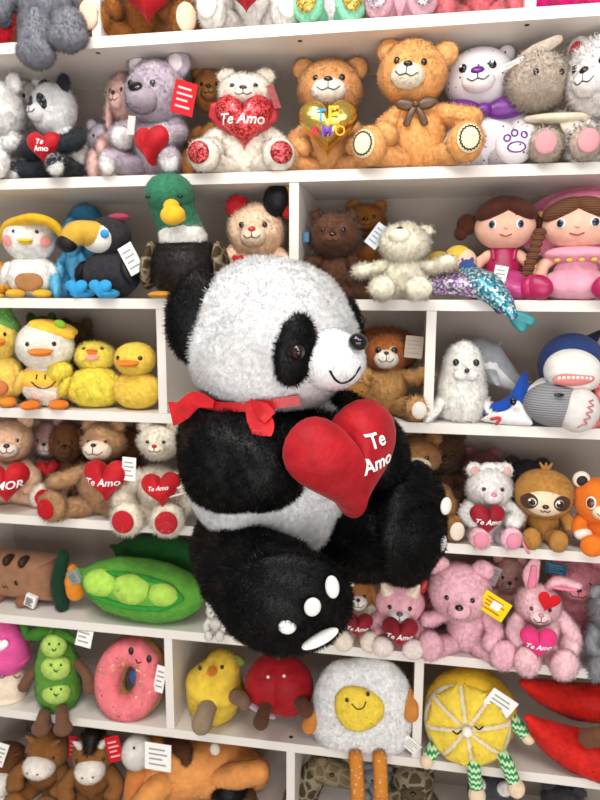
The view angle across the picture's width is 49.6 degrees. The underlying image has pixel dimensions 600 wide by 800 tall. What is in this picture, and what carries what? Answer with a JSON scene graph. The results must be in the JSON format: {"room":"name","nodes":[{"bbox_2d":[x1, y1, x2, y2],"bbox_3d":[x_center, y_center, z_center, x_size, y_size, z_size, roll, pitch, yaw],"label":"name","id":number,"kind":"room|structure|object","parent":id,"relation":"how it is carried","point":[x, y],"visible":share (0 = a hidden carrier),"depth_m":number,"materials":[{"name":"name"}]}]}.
{"room":"shop","nodes":[
{"label":"shop","id":0,"kind":"room"},
{"bbox_3d":[-0.186,1.584,0.684,6.000,0.100,5.000,2,9,10],"label":"floor","id":1,"kind":"structure","parent":0,"visible":0},
{"bbox_2d":[0,0,599,799],"bbox_3d":[0.041,-0.013,1.742,2.152,2.740,0.428,2,9,10],"label":"shelving","id":2,"kind":"object","parent":1,"relation":"on","point":[439,196],"visible":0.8,"depth_m":1.79,"materials":[{"name":"wood"}]},
{"bbox_2d":[0,14,17,42],"bbox_3d":[-0.821,-1.110,1.772,0.280,0.373,0.241,-1,9,-10],"label":"teddy bear","id":3,"kind":"object","parent":2,"relation":"on","point":[7,35],"visible":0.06,"depth_m":1.78},
{"bbox_2d":[0,308,23,406],"bbox_3d":[-0.846,-0.121,1.815,0.159,0.270,0.148,-1,9,-10],"label":"duck","id":4,"kind":"object","parent":2,"relation":"on","point":[10,326],"visible":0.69,"depth_m":1.80},
{"bbox_2d":[0,740,25,797],"bbox_3d":[-0.947,1.123,2.041,0.192,0.167,0.165,-6,10,-34],"label":"pony","id":5,"kind":"object","parent":2,"relation":"on","point":[12,753],"visible":0.49,"depth_m":2.02,"materials":[{"name":"brown"}]},
{"bbox_2d":[0,70,29,178],"bbox_3d":[-0.833,-0.730,1.736,0.232,0.306,0.193,3,9,15],"label":"teddy bear","id":6,"kind":"object","parent":2,"relation":"on","point":[13,118],"visible":0.81,"depth_m":1.72},
{"bbox_2d":[0,623,30,717],"bbox_3d":[-0.884,0.794,1.978,0.138,0.307,0.123,2,9,10],"label":"mushroom","id":7,"kind":"object","parent":2,"relation":"on","point":[15,652],"visible":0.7,"depth_m":1.94,"materials":[{"name":"fabric"}]},
{"bbox_2d":[0,417,48,507],"bbox_3d":[-0.858,0.182,1.856,0.221,0.284,0.237,6,11,35],"label":"teddy bear","id":8,"kind":"object","parent":2,"relation":"on","point":[21,482],"visible":0.89,"depth_m":1.86},
{"bbox_2d":[0,462,29,503],"bbox_3d":[-0.822,0.234,1.816,0.129,0.116,0.070,-2,9,-16],"label":"heart pillow","id":9,"kind":"object","parent":8,"relation":"on","point":[16,476],"depth_m":1.80,"materials":[{"name":"fabric"}]},
{"bbox_2d":[0,548,56,608],"bbox_3d":[-0.850,0.531,1.965,0.260,0.154,0.119,2,9,14],"label":"plush toy","id":10,"kind":"object","parent":2,"relation":"on","point":[25,575],"visible":0.97,"depth_m":1.92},
{"bbox_2d":[18,79,40,161],"bbox_3d":[-0.800,-0.749,1.829,0.199,0.300,0.176,1,9,5],"label":"teddy bear","id":11,"kind":"object","parent":2,"relation":"on","point":[29,85],"visible":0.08,"depth_m":1.82},
{"bbox_2d":[0,213,62,297],"bbox_3d":[-0.732,-0.393,1.771,0.159,0.224,0.191,-6,11,-38],"label":"duck","id":12,"kind":"object","parent":2,"relation":"on","point":[29,238],"visible":0.94,"depth_m":1.75},
{"bbox_2d":[3,728,77,799],"bbox_3d":[-0.781,1.108,1.970,0.243,0.228,0.169,2,9,9],"label":"pony","id":13,"kind":"object","parent":2,"relation":"on","point":[44,765],"visible":0.88,"depth_m":1.95,"materials":[{"name":"brown"}]},
{"bbox_2d":[12,319,77,409],"bbox_3d":[-0.697,-0.100,1.778,0.181,0.242,0.161,-1,9,-11],"label":"duck","id":14,"kind":"object","parent":2,"relation":"on","point":[41,343],"visible":0.8,"depth_m":1.75},
{"bbox_2d":[0,0,90,71],"bbox_3d":[-0.633,-0.988,1.611,0.304,0.375,0.218,2,9,11],"label":"stuffed animal","id":15,"kind":"object","parent":2,"relation":"on","point":[44,28],"visible":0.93,"depth_m":1.54},
{"bbox_2d":[7,72,89,178],"bbox_3d":[-0.651,-0.714,1.709,0.234,0.289,0.183,5,10,31],"label":"plush panda","id":16,"kind":"object","parent":2,"relation":"on","point":[62,147],"visible":0.94,"depth_m":1.68,"materials":[{"name":"fabric"}]},
{"bbox_2d":[27,132,59,165],"bbox_3d":[-0.648,-0.637,1.650,0.091,0.083,0.049,1,9,3],"label":"heart pillow","id":17,"kind":"object","parent":16,"relation":"on","point":[47,146],"depth_m":1.63,"materials":[{"name":"fabric"}]},
{"bbox_2d":[29,418,69,497],"bbox_3d":[-0.788,0.173,1.997,0.181,0.246,0.157,-1,9,-9],"label":"teddy bear","id":18,"kind":"object","parent":2,"relation":"on","point":[41,430],"visible":0.32,"depth_m":1.97},
{"bbox_2d":[36,461,58,475],"bbox_3d":[-0.755,0.212,1.948,0.066,0.060,0.036,-1,9,-9],"label":"heart pillow","id":19,"kind":"object","parent":18,"relation":"on","point":[53,466],"depth_m":1.93,"materials":[{"name":"fabric"}]},
{"bbox_2d":[17,624,94,736],"bbox_3d":[-0.711,0.802,1.902,0.174,0.304,0.215,-7,11,-39],"label":"pod","id":20,"kind":"object","parent":2,"relation":"on","point":[58,672],"visible":0.99,"depth_m":1.88,"materials":[{"name":"green"}]},
{"bbox_2d":[43,420,87,496],"bbox_3d":[-0.710,0.182,1.963,0.176,0.239,0.151,-1,9,-8],"label":"teddy bear","id":21,"kind":"object","parent":2,"relation":"on","point":[64,442],"visible":0.51,"depth_m":1.95},
{"bbox_2d":[50,549,84,611],"bbox_3d":[-0.671,0.523,1.892,0.112,0.194,0.068,2,9,11],"label":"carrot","id":22,"kind":"object","parent":2,"relation":"on","point":[63,588],"visible":0.99,"depth_m":1.87,"materials":[{"name":"green fabric"}]},
{"bbox_2d":[48,216,86,297],"bbox_3d":[-0.641,-0.403,1.818,0.117,0.232,0.131,-1,9,-7],"label":"dinosaur","id":23,"kind":"object","parent":2,"relation":"on","point":[58,289],"visible":0.45,"depth_m":1.81,"materials":[{"name":"fabric"}]},
{"bbox_2d":[61,316,94,372],"bbox_3d":[-0.668,-0.127,1.944,0.155,0.245,0.148,-1,9,-8],"label":"teddy bear","id":24,"kind":"object","parent":2,"relation":"on","point":[84,330],"visible":0.2,"depth_m":1.94},
{"bbox_2d":[60,202,101,297],"bbox_3d":[-0.620,-0.434,1.873,0.175,0.276,0.168,-1,9,-7],"label":"dinosaur","id":25,"kind":"object","parent":2,"relation":"on","point":[83,211],"visible":0.11,"depth_m":1.85,"materials":[{"name":"fabric"}]},
{"bbox_2d":[46,339,118,407],"bbox_3d":[-0.579,-0.075,1.793,0.230,0.188,0.127,-1,9,-6],"label":"chick","id":26,"kind":"object","parent":2,"relation":"on","point":[90,386],"visible":0.88,"depth_m":1.76,"materials":[{"name":"fur"}]},
{"bbox_2d":[35,420,140,524],"bbox_3d":[-0.564,0.198,1.781,0.315,0.290,0.197,1,9,6],"label":"teddy bear","id":27,"kind":"object","parent":2,"relation":"on","point":[97,479],"visible":0.8,"depth_m":1.76},
{"bbox_2d":[84,460,125,500],"bbox_3d":[-0.510,0.213,1.712,0.121,0.110,0.066,1,9,6],"label":"heart pillow","id":28,"kind":"object","parent":27,"relation":"on","point":[105,479],"depth_m":1.69,"materials":[{"name":"fabric"}]},
{"bbox_2d":[56,727,124,799],"bbox_3d":[-0.623,1.096,1.941,0.208,0.263,0.185,-1,9,-7],"label":"pony","id":29,"kind":"object","parent":2,"relation":"on","point":[93,774],"visible":0.99,"depth_m":1.92,"materials":[{"name":"brown"}]},
{"bbox_2d":[107,741,119,757],"bbox_3d":[-0.541,1.016,1.889,0.035,0.054,0.001,-1,9,-7],"label":"print","id":30,"kind":"object","parent":29,"relation":"attached to","point":[112,741],"depth_m":1.89},
{"bbox_2d":[55,213,140,298],"bbox_3d":[-0.503,-0.380,1.719,0.236,0.224,0.172,2,9,13],"label":"plush toucan","id":31,"kind":"object","parent":2,"relation":"on","point":[113,271],"visible":1,"depth_m":1.68,"materials":[{"name":"fabric"}]},
{"bbox_2d":[122,249,138,269],"bbox_3d":[-0.433,-0.360,1.661,0.046,0.053,0.001,2,9,11],"label":"print","id":32,"kind":"object","parent":31,"relation":"attached to","point":[130,258],"depth_m":1.66,"materials":[{"name":"paper"}]},
{"bbox_2d":[83,118,117,176],"bbox_3d":[-0.555,-0.692,1.812,0.134,0.196,0.120,-1,9,-6],"label":"teddy bear","id":33,"kind":"object","parent":2,"relation":"on","point":[93,128],"visible":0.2,"depth_m":1.80,"materials":[{"name":"fur"}]},
{"bbox_2d":[84,72,131,176],"bbox_3d":[-0.499,-0.736,1.759,0.160,0.300,0.163,3,9,15],"label":"plush bunny","id":34,"kind":"object","parent":2,"relation":"on","point":[115,107],"visible":0.44,"depth_m":1.74,"materials":[{"name":"fur"}]},
{"bbox_2d":[94,634,164,722],"bbox_3d":[-0.490,0.805,1.904,0.242,0.236,0.123,2,9,10],"label":"donut","id":35,"kind":"object","parent":2,"relation":"on","point":[120,703],"visible":0.98,"depth_m":1.87,"materials":[{"name":"pink fabric"}]},
{"bbox_2d":[112,422,146,469],"bbox_3d":[-0.522,0.182,1.929,0.182,0.250,0.150,-1,9,-5],"label":"teddy bear","id":36,"kind":"object","parent":2,"relation":"on","point":[132,452],"visible":0.17,"depth_m":1.91},
{"bbox_2d":[113,342,158,409],"bbox_3d":[-0.438,-0.067,1.754,0.129,0.185,0.129,-4,10,-28],"label":"duck","id":37,"kind":"object","parent":2,"relation":"on","point":[135,388],"visible":0.94,"depth_m":1.73},
{"bbox_2d":[78,0,202,36],"bbox_3d":[-0.402,-1.089,1.644,0.322,0.375,0.242,0,9,-4],"label":"teddy bear","id":38,"kind":"object","parent":2,"relation":"on","point":[119,17],"visible":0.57,"depth_m":1.61},
{"bbox_2d":[127,0,168,24],"bbox_3d":[-0.372,-0.983,1.578,0.141,0.128,0.076,0,9,-4],"label":"heart pillow","id":39,"kind":"object","parent":38,"relation":"on","point":[148,8],"depth_m":1.58,"materials":[{"name":"fabric"}]},
{"bbox_2d":[78,556,204,623],"bbox_3d":[-0.461,0.539,1.858,0.416,0.174,0.188,2,9,10],"label":"pod","id":40,"kind":"object","parent":2,"relation":"on","point":[138,589],"visible":0.95,"depth_m":1.79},
{"bbox_2d":[120,733,170,799],"bbox_3d":[-0.460,1.092,1.900,0.112,0.275,0.202,-5,10,-30],"label":"sheep","id":41,"kind":"object","parent":2,"relation":"on","point":[139,754],"visible":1,"depth_m":1.88},
{"bbox_2d":[149,748,166,766],"bbox_3d":[-0.401,1.008,1.833,0.055,0.053,0.001,2,9,10],"label":"print","id":42,"kind":"object","parent":41,"relation":"attached to","point":[157,756],"depth_m":1.83,"materials":[{"name":"paper"}]},
{"bbox_2d":[97,53,197,175],"bbox_3d":[-0.372,-0.718,1.658,0.254,0.306,0.215,2,9,11],"label":"teddy bear","id":43,"kind":"object","parent":2,"relation":"on","point":[158,97],"visible":0.97,"depth_m":1.61,"materials":[{"name":"fur"}]},
{"bbox_2d":[134,125,168,165],"bbox_3d":[-0.365,-0.622,1.593,0.103,0.093,0.056,5,10,29],"label":"heart pillow","id":44,"kind":"object","parent":43,"relation":"on","point":[153,143],"depth_m":1.57,"materials":[{"name":"fabric"}]},
{"bbox_2d":[175,86,191,109],"bbox_3d":[-0.286,-0.743,1.598,0.044,0.055,0.001,-2,9,-13],"label":"print","id":45,"kind":"object","parent":43,"relation":"on","point":[183,94],"depth_m":1.60,"materials":[{"name":"paper"}]},
{"bbox_2d":[108,422,193,540],"bbox_3d":[-0.390,0.209,1.720,0.259,0.291,0.214,1,9,3],"label":"teddy bear","id":46,"kind":"object","parent":2,"relation":"on","point":[164,505],"visible":0.97,"depth_m":1.68},
{"bbox_2d":[141,472,180,506],"bbox_3d":[-0.354,0.229,1.653,0.101,0.094,0.055,1,9,3],"label":"heart pillow","id":47,"kind":"object","parent":46,"relation":"on","point":[162,489],"depth_m":1.63,"materials":[{"name":"fabric"}]},
{"bbox_2d":[109,533,194,574],"bbox_3d":[-0.435,0.479,1.994,0.330,0.144,0.146,2,9,10],"label":"pod","id":48,"kind":"object","parent":2,"relation":"on","point":[144,545],"visible":0.38,"depth_m":1.95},
{"bbox_2d":[138,172,230,298],"bbox_3d":[-0.287,-0.400,1.609,0.230,0.311,0.224,1,9,5],"label":"plush mallard","id":49,"kind":"object","parent":2,"relation":"on","point":[183,244],"visible":0.89,"depth_m":1.56,"materials":[{"name":"fur"}]},
{"bbox_2d":[179,68,221,173],"bbox_3d":[-0.237,-0.732,1.737,0.176,0.300,0.170,0,9,-1],"label":"teddy bear","id":50,"kind":"object","parent":2,"relation":"on","point":[206,94],"visible":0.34,"depth_m":1.71},
{"bbox_2d":[131,735,269,799],"bbox_3d":[-0.303,1.107,1.959,0.435,0.224,0.224,0,9,0],"label":"stuffed animal","id":51,"kind":"object","parent":2,"relation":"on","point":[197,767],"visible":0.66,"depth_m":1.90,"materials":[{"name":"fabric"}]},
{"bbox_2d":[203,602,225,642],"bbox_3d":[-0.230,0.595,1.758,0.074,0.106,0.071,0,9,0],"label":"teddy bear","id":52,"kind":"object","parent":2,"relation":"on","point":[212,627],"visible":0.68,"depth_m":1.75,"materials":[{"name":"fur"}]},
{"bbox_2d":[184,648,250,735],"bbox_3d":[-0.239,0.824,1.859,0.178,0.215,0.219,-2,9,-13],"label":"pear","id":53,"kind":"object","parent":2,"relation":"on","point":[215,687],"visible":1,"depth_m":1.82,"materials":[{"name":"yellow fabric"}]},
{"bbox_2d":[208,786,257,799],"bbox_3d":[-0.194,1.218,1.930,0.158,0.260,0.136,2,9,10],"label":"pony","id":54,"kind":"object","parent":2,"relation":"on","point":[218,794],"visible":0.49,"depth_m":1.88,"materials":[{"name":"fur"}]},
{"bbox_2d":[186,65,296,173],"bbox_3d":[-0.140,-0.694,1.615,0.274,0.284,0.196,0,9,1],"label":"teddy bear","id":55,"kind":"object","parent":2,"relation":"on","point":[244,138],"visible":0.91,"depth_m":1.59},
{"bbox_2d":[215,94,272,149],"bbox_3d":[-0.139,-0.687,1.609,0.144,0.129,0.079,0,9,1],"label":"heart pillow","id":56,"kind":"object","parent":55,"relation":"on","point":[242,121],"depth_m":1.59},
{"bbox_2d":[195,0,298,28],"bbox_3d":[-0.118,-1.072,1.602,0.266,0.357,0.230,0,9,2],"label":"teddy bear","id":57,"kind":"object","parent":2,"relation":"on","point":[212,14],"visible":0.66,"depth_m":1.54},
{"bbox_2d":[236,0,256,12],"bbox_3d":[-0.129,-0.967,1.543,0.095,0.086,0.051,0,9,2],"label":"heart pillow","id":58,"kind":"object","parent":57,"relation":"on","point":[246,4],"depth_m":1.54,"materials":[{"name":"fabric"}]},
{"bbox_2d":[223,193,288,264],"bbox_3d":[-0.119,-0.394,1.660,0.259,0.276,0.202,1,9,6],"label":"teddy bear","id":59,"kind":"object","parent":2,"relation":"on","point":[251,230],"visible":0.41,"depth_m":1.64},
{"bbox_2d":[262,186,288,218],"bbox_3d":[-0.056,-0.495,1.636,0.080,0.078,0.064,2,9,10],"label":"plush ladybug","id":60,"kind":"object","parent":59,"relation":"on","point":[275,198],"visible":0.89,"depth_m":1.62,"materials":[{"name":"fabric"}]},
{"bbox_2d":[245,654,313,730],"bbox_3d":[-0.057,0.796,1.824,0.194,0.213,0.206,-1,9,-7],"label":"apple","id":61,"kind":"object","parent":2,"relation":"on","point":[282,687],"visible":0.91,"depth_m":1.78,"materials":[{"name":"fabric"}]},
{"bbox_2d":[160,253,451,658],"bbox_3d":[0.018,0.090,1.301,0.574,0.758,0.470,2,9,10],"label":"plush panda","id":62,"kind":"object","parent":2,"relation":"hanging from","point":[303,489],"visible":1,"depth_m":1.19,"materials":[{"name":"fabric"}]},
{"bbox_2d":[283,399,395,517],"bbox_3d":[0.075,0.115,1.193,0.238,0.226,0.136,-6,11,-35],"label":"heart pillow","id":63,"kind":"object","parent":62,"relation":"on","point":[345,463],"depth_m":1.16,"materials":[{"name":"fabric"}]},
{"bbox_2d":[283,755,350,799],"bbox_3d":[0.060,1.215,1.937,0.241,0.359,0.137,2,9,10],"label":"giraffe","id":64,"kind":"object","parent":2,"relation":"on","point":[319,771],"visible":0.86,"depth_m":1.89,"materials":[{"name":"beige"}]},
{"bbox_2d":[293,0,364,22],"bbox_3d":[0.078,-1.052,1.563,0.229,0.331,0.224,1,9,5],"label":"teddy bear","id":65,"kind":"object","parent":2,"relation":"on","point":[304,11],"visible":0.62,"depth_m":1.50},
{"bbox_2d":[287,55,378,170],"bbox_3d":[0.071,-0.712,1.617,0.293,0.300,0.203,1,9,5],"label":"teddy bear","id":66,"kind":"object","parent":2,"relation":"on","point":[330,91],"visible":0.77,"depth_m":1.59},
{"bbox_2d":[302,205,371,298],"bbox_3d":[0.087,-0.376,1.645,0.236,0.236,0.146,1,9,6],"label":"teddy bear","id":67,"kind":"object","parent":2,"relation":"on","point":[334,237],"visible":0.73,"depth_m":1.63,"materials":[{"name":"fur"}]},
{"bbox_2d":[333,584,381,653],"bbox_3d":[0.154,0.561,1.729,0.160,0.186,0.141,1,9,7],"label":"plush dog","id":68,"kind":"object","parent":2,"relation":"on","point":[362,620],"visible":0.62,"depth_m":1.68},
{"bbox_2d":[345,613,372,638],"bbox_3d":[0.150,0.587,1.685,0.078,0.070,0.042,1,9,7],"label":"heart pillow","id":69,"kind":"object","parent":68,"relation":"on","point":[359,626],"depth_m":1.67,"materials":[{"name":"fabric"}]},
{"bbox_2d":[346,380,371,397],"bbox_3d":[0.144,-0.003,1.639,0.113,0.100,0.082,1,9,7],"label":"teddy bear","id":70,"kind":"object","parent":2,"relation":"on","point":[361,387],"visible":0.16,"depth_m":1.63},
{"bbox_2d":[302,657,421,799],"bbox_3d":[0.164,0.891,1.744,0.325,0.416,0.164,2,9,10],"label":"egg","id":71,"kind":"object","parent":2,"relation":"on","point":[362,705],"visible":0.98,"depth_m":1.72,"materials":[{"name":"fabric"}]},
{"bbox_2d":[344,199,387,296],"bbox_3d":[0.178,-0.407,1.738,0.174,0.271,0.156,1,9,7],"label":"teddy bear","id":72,"kind":"object","parent":2,"relation":"on","point":[371,215],"visible":0.25,"depth_m":1.73},
{"bbox_2d":[363,763,393,799],"bbox_3d":[0.237,1.165,1.961,0.145,0.118,0.102,2,9,8],"label":"plush dog","id":73,"kind":"object","parent":2,"relation":"on","point":[369,772],"visible":0.38,"depth_m":1.96},
{"bbox_2d":[353,323,437,422],"bbox_3d":[0.235,-0.075,1.674,0.242,0.243,0.239,2,9,11],"label":"teddy bear","id":74,"kind":"object","parent":2,"relation":"on","point":[390,351],"visible":0.71,"depth_m":1.65},
{"bbox_2d":[368,580,430,659],"bbox_3d":[0.259,0.563,1.701,0.172,0.191,0.151,3,9,16],"label":"cat","id":75,"kind":"object","parent":2,"relation":"on","point":[399,610],"visible":0.97,"depth_m":1.66},
{"bbox_2d":[382,617,417,648],"bbox_3d":[0.255,0.595,1.656,0.092,0.083,0.050,2,9,9],"label":"heart pillow","id":76,"kind":"object","parent":75,"relation":"on","point":[402,631],"depth_m":1.64,"materials":[{"name":"fabric"}]},
{"bbox_2d":[364,0,437,17],"bbox_3d":[0.240,-1.045,1.537,0.226,0.326,0.221,2,9,9],"label":"teddy bear","id":77,"kind":"object","parent":2,"relation":"on","point":[373,8],"visible":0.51,"depth_m":1.48},
{"bbox_2d":[350,220,459,303],"bbox_3d":[0.246,-0.329,1.547,0.265,0.207,0.172,3,9,15],"label":"teddy bear","id":78,"kind":"object","parent":2,"relation":"on","point":[402,274],"visible":1,"depth_m":1.53},
{"bbox_2d":[369,227,381,244],"bbox_3d":[0.193,-0.413,1.637,0.040,0.043,0.001,3,9,15],"label":"print","id":79,"kind":"object","parent":78,"relation":"attached to","point":[377,227],"depth_m":1.64},
{"bbox_2d":[388,764,438,799],"bbox_3d":[0.324,1.139,1.869,0.197,0.198,0.147,2,9,10],"label":"giraffe","id":80,"kind":"object","parent":2,"relation":"on","point":[410,783],"visible":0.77,"depth_m":1.86},
{"bbox_2d":[349,37,486,167],"bbox_3d":[0.277,-0.690,1.514,0.316,0.310,0.185,2,9,14],"label":"teddy bear","id":81,"kind":"object","parent":2,"relation":"on","point":[412,72],"visible":0.98,"depth_m":1.49},
{"bbox_2d":[405,433,466,542],"bbox_3d":[0.326,0.213,1.681,0.210,0.271,0.164,1,9,7],"label":"teddy bear","id":82,"kind":"object","parent":2,"relation":"on","point":[425,448],"visible":0.26,"depth_m":1.66},
{"bbox_2d":[423,433,467,527],"bbox_3d":[0.390,0.200,1.792,0.206,0.264,0.166,2,9,11],"label":"teddy bear","id":83,"kind":"object","parent":2,"relation":"on","point":[452,447],"visible":0.31,"depth_m":1.77},
{"bbox_2d":[423,338,495,422],"bbox_3d":[0.407,-0.053,1.621,0.210,0.207,0.133,1,9,6],"label":"seal","id":84,"kind":"object","parent":2,"relation":"on","point":[462,386],"visible":0.95,"depth_m":1.58,"materials":[{"name":"fur"}]},
{"bbox_2d":[426,251,501,313],"bbox_3d":[0.404,-0.289,1.581,0.251,0.154,0.156,6,11,35],"label":"doll","id":85,"kind":"object","parent":2,"relation":"on","point":[454,284],"visible":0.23,"depth_m":1.53,"materials":[{"name":"purple"}]},
{"bbox_2d":[418,556,515,672],"bbox_3d":[0.430,0.534,1.666,0.265,0.272,0.164,3,9,15],"label":"teddy bear","id":86,"kind":"object","parent":2,"relation":"on","point":[461,594],"visible":0.99,"depth_m":1.64},
{"bbox_2d":[482,596,503,615],"bbox_3d":[0.477,0.508,1.605,0.054,0.050,0.001,4,9,23],"label":"print","id":87,"kind":"object","parent":86,"relation":"on","point":[491,605],"depth_m":1.60,"materials":[{"name":"paper"}]},
{"bbox_2d":[420,666,534,799],"bbox_3d":[0.467,0.871,1.729,0.291,0.302,0.222,2,9,10],"label":"lemon","id":88,"kind":"object","parent":2,"relation":"on","point":[471,718],"visible":1,"depth_m":1.67,"materials":[{"name":"fabric"}]},
{"bbox_2d":[490,694,509,709],"bbox_3d":[0.506,0.779,1.661,0.059,0.059,0.001,2,9,10],"label":"print","id":89,"kind":"object","parent":88,"relation":"on","point":[497,701],"depth_m":1.66,"materials":[{"name":"paper"}]},
{"bbox_2d":[432,0,523,13],"bbox_3d":[0.425,-1.039,1.522,0.253,0.321,0.176,2,9,12],"label":"teddy bear","id":90,"kind":"object","parent":2,"relation":"on","point":[444,6],"visible":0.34,"depth_m":1.50},
{"bbox_2d":[455,445,502,505],"bbox_3d":[0.495,0.230,1.784,0.178,0.209,0.145,2,9,13],"label":"mouse","id":91,"kind":"object","parent":2,"relation":"on","point":[494,454],"visible":0.19,"depth_m":1.78,"materials":[{"name":"fur"}]},
{"bbox_2d":[444,45,536,165],"bbox_3d":[0.448,-0.698,1.551,0.256,0.296,0.216,2,9,13],"label":"teddy bear","id":92,"kind":"object","parent":2,"relation":"on","point":[477,79],"visible":0.65,"depth_m":1.53},
{"bbox_2d":[467,775,513,799],"bbox_3d":[0.526,1.143,1.793,0.200,0.217,0.158,3,9,15],"label":"cat","id":93,"kind":"object","parent":2,"relation":"on","point":[495,788],"visible":0.44,"depth_m":1.77},
{"bbox_2d":[445,245,535,331],"bbox_3d":[0.428,-0.270,1.549,0.101,0.208,0.266,-4,10,-26],"label":"doll","id":94,"kind":"object","parent":2,"relation":"on","point":[488,286],"visible":0.87,"depth_m":1.48,"materials":[{"name":"blue"}]},
{"bbox_2d":[457,461,529,553],"bbox_3d":[0.481,0.260,1.621,0.180,0.215,0.148,1,9,4],"label":"teddy bear","id":95,"kind":"object","parent":2,"relation":"on","point":[489,512],"visible":1,"depth_m":1.60,"materials":[{"name":"fabric"}]},
{"bbox_2d":[469,504,504,532],"bbox_3d":[0.457,0.294,1.586,0.086,0.077,0.046,1,9,4],"label":"heart pillow","id":96,"kind":"object","parent":95,"relation":"on","point":[481,519],"depth_m":1.57,"materials":[{"name":"fabric"}]},
{"bbox_2d":[454,195,542,299],"bbox_3d":[0.503,-0.374,1.600,0.247,0.251,0.203,2,9,14],"label":"doll","id":97,"kind":"object","parent":2,"relation":"on","point":[503,224],"visible":0.85,"depth_m":1.57,"materials":[{"name":"fabric"}]},
{"bbox_2d":[471,338,531,391],"bbox_3d":[0.506,-0.068,1.696,0.142,0.184,0.142,-4,10,-25],"label":"plush dolphin","id":98,"kind":"object","parent":2,"relation":"on","point":[501,373],"visible":0.59,"depth_m":1.66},
{"bbox_2d":[480,370,534,425],"bbox_3d":[0.507,-0.006,1.583,0.131,0.126,0.105,-1,9,-6],"label":"plush shark","id":99,"kind":"object","parent":2,"relation":"on","point":[510,410],"visible":0.92,"depth_m":1.57,"materials":[{"name":"fabric"}]},
{"bbox_2d":[490,556,527,625],"bbox_3d":[0.576,0.530,1.797,0.152,0.219,0.136,3,9,15],"label":"teddy bear","id":100,"kind":"object","parent":2,"relation":"on","point":[508,570],"visible":0.37,"depth_m":1.78},
{"bbox_2d":[504,453,560,529],"bbox_3d":[0.618,0.243,1.766,0.188,0.188,0.140,3,9,16],"label":"teddy bear","id":101,"kind":"object","parent":2,"relation":"on","point":[520,466],"visible":0.13,"depth_m":1.76},
{"bbox_2d":[502,559,583,681],"bbox_3d":[0.607,0.537,1.616,0.203,0.281,0.184,2,9,12],"label":"rabbit","id":102,"kind":"object","parent":2,"relation":"on","point":[540,628],"visible":0.99,"depth_m":1.60},
{"bbox_2d":[520,626,557,657],"bbox_3d":[0.576,0.589,1.572,0.087,0.079,0.047,2,9,12],"label":"heart pillow","id":103,"kind":"object","parent":102,"relation":"on","point":[533,644],"depth_m":1.56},
{"bbox_2d":[513,462,575,552],"bbox_3d":[0.610,0.259,1.613,0.152,0.210,0.157,-2,9,-13],"label":"plush sloth","id":104,"kind":"object","parent":2,"relation":"on","point":[545,495],"visible":0.92,"depth_m":1.58,"materials":[{"name":"brown"}]},
{"bbox_2d":[499,35,599,165],"bbox_3d":[0.585,-0.668,1.480,0.263,0.288,0.177,2,9,12],"label":"rabbit","id":105,"kind":"object","parent":2,"relation":"on","point":[535,80],"visible":0.86,"depth_m":1.45},
{"bbox_2d":[521,186,599,299],"bbox_3d":[0.652,-0.377,1.552,0.278,0.274,0.232,4,10,25],"label":"doll","id":106,"kind":"object","parent":2,"relation":"on","point":[568,239],"visible":0.94,"depth_m":1.51,"materials":[{"name":"fabric"}]},
{"bbox_2d":[554,257,597,261],"bbox_3d":[0.646,-0.329,1.524,0.095,0.009,0.010,4,10,25],"label":"belt","id":107,"kind":"object","parent":106,"relation":"on","point":[556,259],"depth_m":1.53,"materials":[{"name":"fabric"}]},
{"bbox_2d":[523,382,599,432],"bbox_3d":[0.612,0.015,1.542,0.170,0.114,0.152,1,9,2],"label":"plush shark","id":108,"kind":"object","parent":2,"relation":"on","point":[550,404],"visible":0.93,"depth_m":1.49,"materials":[{"name":"fabric"}]},
{"bbox_2d":[527,330,599,391],"bbox_3d":[0.661,-0.078,1.614,0.228,0.188,0.265,1,9,6],"label":"plush shark","id":109,"kind":"object","parent":108,"relation":"on","point":[571,360],"visible":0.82,"depth_m":1.52,"materials":[{"name":"fabric"}]},
{"bbox_2d":[524,714,599,784],"bbox_3d":[0.715,0.881,1.655,0.296,0.186,0.153,2,9,10],"label":"chili","id":110,"kind":"object","parent":2,"relation":"on","point":[576,749],"visible":1,"depth_m":1.63,"materials":[{"name":"fabric"}]},
{"bbox_2d":[519,678,599,723],"bbox_3d":[0.730,0.792,1.743,0.333,0.158,0.119,0,9,-1],"label":"chili","id":111,"kind":"object","parent":110,"relation":"on","point":[578,701],"visible":0.98,"depth_m":1.71,"materials":[{"name":"fabric"}]},
{"bbox_2d":[539,783,587,799],"bbox_3d":[0.730,1.159,1.804,0.189,0.184,0.143,3,9,18],"label":"cat","id":112,"kind":"object","parent":2,"relation":"on","point":[549,791],"visible":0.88,"depth_m":1.80},
{"bbox_2d":[536,0,599,6],"bbox_3d":[0.612,-1.024,1.487,0.180,0.303,0.177,3,9,16],"label":"teddy bear","id":113,"kind":"object","parent":2,"relation":"on","point":[539,3],"visible":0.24,"depth_m":1.46},
{"bbox_2d":[545,560,599,642],"bbox_3d":[0.733,0.528,1.728,0.243,0.246,0.186,3,9,18],"label":"teddy bear","id":114,"kind":"object","parent":2,"relation":"on","point":[574,604],"visible":0.25,"depth_m":1.71},
{"bbox_2d":[562,33,599,162],"bbox_3d":[0.681,-0.677,1.451,0.223,0.314,0.179,8,11,40],"label":"teddy bear","id":115,"kind":"object","parent":2,"relation":"on","point":[582,93],"visible":0.72,"depth_m":1.43},
{"bbox_2d":[571,471,599,556],"bbox_3d":[0.743,0.273,1.578,0.161,0.191,0.141,2,9,11],"label":"fox","id":116,"kind":"object","parent":2,"relation":"on","point":[585,525],"visible":1,"depth_m":1.57,"materials":[{"name":"orange"}]},
{"bbox_2d":[582,580,599,684],"bbox_3d":[0.769,0.566,1.593,0.176,0.236,0.148,0,9,-1],"label":"teddy bear","id":117,"kind":"object","parent":2,"relation":"on","point":[591,646],"visible":1,"depth_m":1.59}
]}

